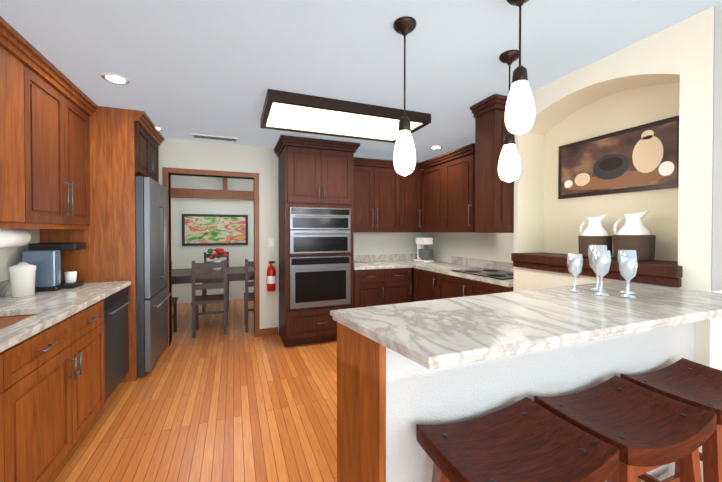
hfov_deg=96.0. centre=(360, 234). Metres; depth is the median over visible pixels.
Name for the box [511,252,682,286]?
ledge shelf
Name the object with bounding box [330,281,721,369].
countertop
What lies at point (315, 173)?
tall cabinet
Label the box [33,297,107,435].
base cabinet
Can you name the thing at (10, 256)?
wall
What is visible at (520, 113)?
pendant light
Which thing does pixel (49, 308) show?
countertop
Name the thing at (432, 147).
recessed light
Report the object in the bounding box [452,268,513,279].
cooktop
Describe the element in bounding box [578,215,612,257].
pitcher
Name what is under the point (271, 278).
fire extinguisher
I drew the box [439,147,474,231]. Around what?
upper cabinet
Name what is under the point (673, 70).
wall
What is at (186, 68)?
ceiling
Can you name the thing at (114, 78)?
recessed light
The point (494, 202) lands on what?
upper cabinet
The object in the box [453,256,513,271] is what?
backsplash
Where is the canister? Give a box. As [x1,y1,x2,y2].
[9,262,35,296]
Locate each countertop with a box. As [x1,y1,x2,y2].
[0,280,130,352]
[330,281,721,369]
[354,254,447,269]
[413,264,513,283]
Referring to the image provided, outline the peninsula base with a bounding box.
[337,322,693,481]
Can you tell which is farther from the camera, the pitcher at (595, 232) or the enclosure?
the enclosure
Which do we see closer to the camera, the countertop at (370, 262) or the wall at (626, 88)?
the wall at (626, 88)
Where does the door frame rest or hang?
attached to the wall at (202, 155)
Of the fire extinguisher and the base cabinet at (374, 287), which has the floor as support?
the base cabinet at (374, 287)
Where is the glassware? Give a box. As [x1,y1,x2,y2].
[567,245,637,297]
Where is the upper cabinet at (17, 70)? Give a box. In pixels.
[0,36,35,227]
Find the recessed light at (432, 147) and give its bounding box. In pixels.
[429,146,441,148]
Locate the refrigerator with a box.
[135,176,172,377]
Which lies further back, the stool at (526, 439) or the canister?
the canister
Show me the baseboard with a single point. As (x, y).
(268, 331)
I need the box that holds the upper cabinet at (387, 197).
[354,157,421,231]
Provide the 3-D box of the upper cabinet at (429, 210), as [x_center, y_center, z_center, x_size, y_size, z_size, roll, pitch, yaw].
[1.152,-0.507,4.530,0.347,0.945,0.635,0,1,-21]
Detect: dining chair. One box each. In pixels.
[171,261,177,331]
[191,260,227,337]
[202,252,229,311]
[244,259,253,332]
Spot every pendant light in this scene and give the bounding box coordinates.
[393,16,415,175]
[498,50,520,181]
[505,0,534,134]
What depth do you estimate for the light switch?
4.34 m
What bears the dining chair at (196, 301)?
on the floor
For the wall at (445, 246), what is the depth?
4.24 m
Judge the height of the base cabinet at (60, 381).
0.890 m
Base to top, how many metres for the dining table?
0.760 m
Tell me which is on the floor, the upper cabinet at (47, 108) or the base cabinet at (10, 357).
the base cabinet at (10, 357)
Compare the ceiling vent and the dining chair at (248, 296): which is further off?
the dining chair at (248, 296)
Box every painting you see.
[182,214,247,245]
[558,115,678,198]
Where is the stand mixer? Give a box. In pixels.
[414,237,433,262]
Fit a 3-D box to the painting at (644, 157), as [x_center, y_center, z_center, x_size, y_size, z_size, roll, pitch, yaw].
[1.782,-0.506,2.307,0.034,0.430,0.800,0,1,-21]
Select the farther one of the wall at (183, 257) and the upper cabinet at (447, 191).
the wall at (183, 257)
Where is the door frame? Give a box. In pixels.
[162,167,259,346]
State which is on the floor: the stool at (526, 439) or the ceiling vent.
the stool at (526, 439)
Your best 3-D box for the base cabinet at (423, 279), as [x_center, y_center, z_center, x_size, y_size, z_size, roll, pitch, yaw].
[1.119,0.894,4.227,0.637,0.890,0.610,0,1,-21]
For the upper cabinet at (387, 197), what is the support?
attached to the wall at (202, 155)
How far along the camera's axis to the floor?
2.44 m
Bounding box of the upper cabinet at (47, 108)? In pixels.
[36,64,91,227]
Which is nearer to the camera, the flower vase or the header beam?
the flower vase
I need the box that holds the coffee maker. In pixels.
[22,242,85,291]
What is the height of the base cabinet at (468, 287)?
0.890 m
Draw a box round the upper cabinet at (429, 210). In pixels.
[419,159,438,231]
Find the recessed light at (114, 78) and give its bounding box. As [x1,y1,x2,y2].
[101,73,129,83]
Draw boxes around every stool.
[416,397,618,481]
[534,375,716,481]
[621,358,721,481]
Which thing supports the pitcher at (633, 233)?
on the ledge shelf
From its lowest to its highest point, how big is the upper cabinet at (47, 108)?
1.006 m
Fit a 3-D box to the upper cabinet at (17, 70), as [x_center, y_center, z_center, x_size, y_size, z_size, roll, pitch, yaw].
[-2.122,-0.567,1.704,0.347,1.006,0.563,0,1,-21]
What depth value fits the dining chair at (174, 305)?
4.46 m
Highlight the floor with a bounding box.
[47,299,336,481]
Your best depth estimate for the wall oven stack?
3.92 m
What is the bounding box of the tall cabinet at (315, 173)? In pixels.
[274,135,359,346]
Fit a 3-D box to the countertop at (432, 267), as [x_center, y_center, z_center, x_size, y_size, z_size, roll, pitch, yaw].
[1.302,0.433,3.743,0.646,0.038,1.645,0,1,-21]
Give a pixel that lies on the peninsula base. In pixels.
(388, 399)
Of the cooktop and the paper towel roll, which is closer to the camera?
the paper towel roll
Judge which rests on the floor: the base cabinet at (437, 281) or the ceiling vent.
the base cabinet at (437, 281)
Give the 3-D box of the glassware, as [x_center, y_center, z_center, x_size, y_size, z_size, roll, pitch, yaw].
[1.200,0.169,1.582,0.272,0.231,0.247,0,1,-21]
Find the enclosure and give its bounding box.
[40,106,163,382]
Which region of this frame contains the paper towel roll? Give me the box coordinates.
[0,228,30,247]
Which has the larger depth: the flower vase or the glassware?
the flower vase
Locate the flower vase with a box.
[207,248,227,270]
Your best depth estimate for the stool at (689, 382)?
1.34 m
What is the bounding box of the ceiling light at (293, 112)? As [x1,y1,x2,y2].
[260,89,430,142]
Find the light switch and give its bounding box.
[268,238,273,246]
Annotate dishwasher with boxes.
[108,287,131,397]
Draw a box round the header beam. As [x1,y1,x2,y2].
[171,178,253,199]
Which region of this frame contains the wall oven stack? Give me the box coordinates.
[290,207,350,308]
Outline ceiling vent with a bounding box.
[191,133,237,141]
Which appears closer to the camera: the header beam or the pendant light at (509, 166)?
the pendant light at (509, 166)
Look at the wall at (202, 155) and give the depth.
4.31 m
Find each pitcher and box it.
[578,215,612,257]
[612,211,655,260]
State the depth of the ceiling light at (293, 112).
2.97 m
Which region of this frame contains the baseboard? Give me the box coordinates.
[260,327,277,335]
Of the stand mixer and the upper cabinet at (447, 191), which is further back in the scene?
the stand mixer
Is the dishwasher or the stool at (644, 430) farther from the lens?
the dishwasher
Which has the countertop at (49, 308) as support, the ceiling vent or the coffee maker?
the coffee maker
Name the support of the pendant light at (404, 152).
hanging from the ceiling
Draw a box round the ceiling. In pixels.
[0,0,721,160]
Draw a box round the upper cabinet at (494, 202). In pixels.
[470,94,513,232]
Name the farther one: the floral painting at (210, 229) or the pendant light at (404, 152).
the floral painting at (210, 229)
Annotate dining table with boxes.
[172,266,253,283]
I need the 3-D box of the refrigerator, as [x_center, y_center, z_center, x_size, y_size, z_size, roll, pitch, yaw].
[-2.491,0.392,3.355,0.841,1.888,0.888,0,1,-21]
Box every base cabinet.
[0,311,79,481]
[0,343,19,481]
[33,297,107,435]
[354,268,410,307]
[414,268,432,301]
[433,272,460,299]
[461,276,512,296]
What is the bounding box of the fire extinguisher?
[267,261,275,290]
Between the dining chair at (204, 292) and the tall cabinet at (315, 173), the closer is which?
the tall cabinet at (315, 173)
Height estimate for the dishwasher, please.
0.890 m
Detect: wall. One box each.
[0,229,39,281]
[159,138,426,343]
[171,175,253,302]
[427,232,513,262]
[513,27,668,291]
[669,6,721,481]
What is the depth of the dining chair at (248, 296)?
4.44 m
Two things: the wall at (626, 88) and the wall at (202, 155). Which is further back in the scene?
the wall at (202, 155)

